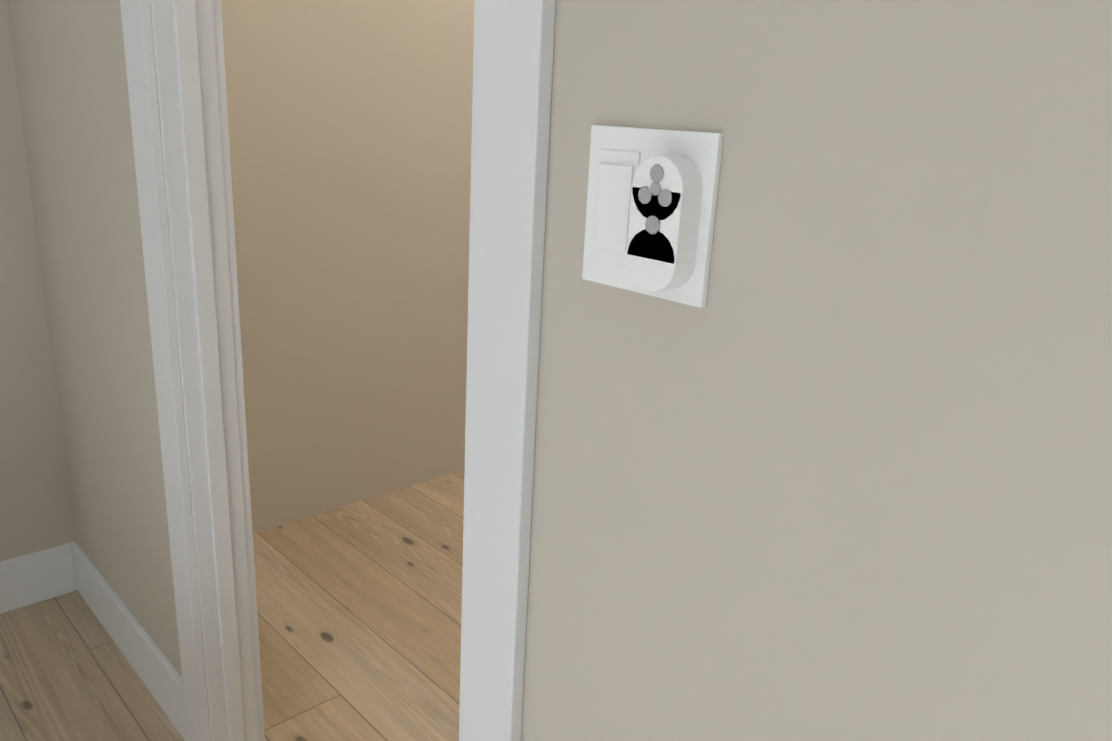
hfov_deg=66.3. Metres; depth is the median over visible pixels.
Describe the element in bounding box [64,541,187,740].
baseboard
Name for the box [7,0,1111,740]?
wall
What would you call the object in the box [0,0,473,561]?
wall
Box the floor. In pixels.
[0,469,464,740]
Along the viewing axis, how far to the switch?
0.63 m
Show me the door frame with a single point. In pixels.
(176, 84)
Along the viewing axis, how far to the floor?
2.13 m
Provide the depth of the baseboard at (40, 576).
2.23 m
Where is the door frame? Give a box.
[120,0,555,740]
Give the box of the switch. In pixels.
[582,125,723,307]
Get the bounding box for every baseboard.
[0,544,67,613]
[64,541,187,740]
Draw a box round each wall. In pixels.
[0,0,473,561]
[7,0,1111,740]

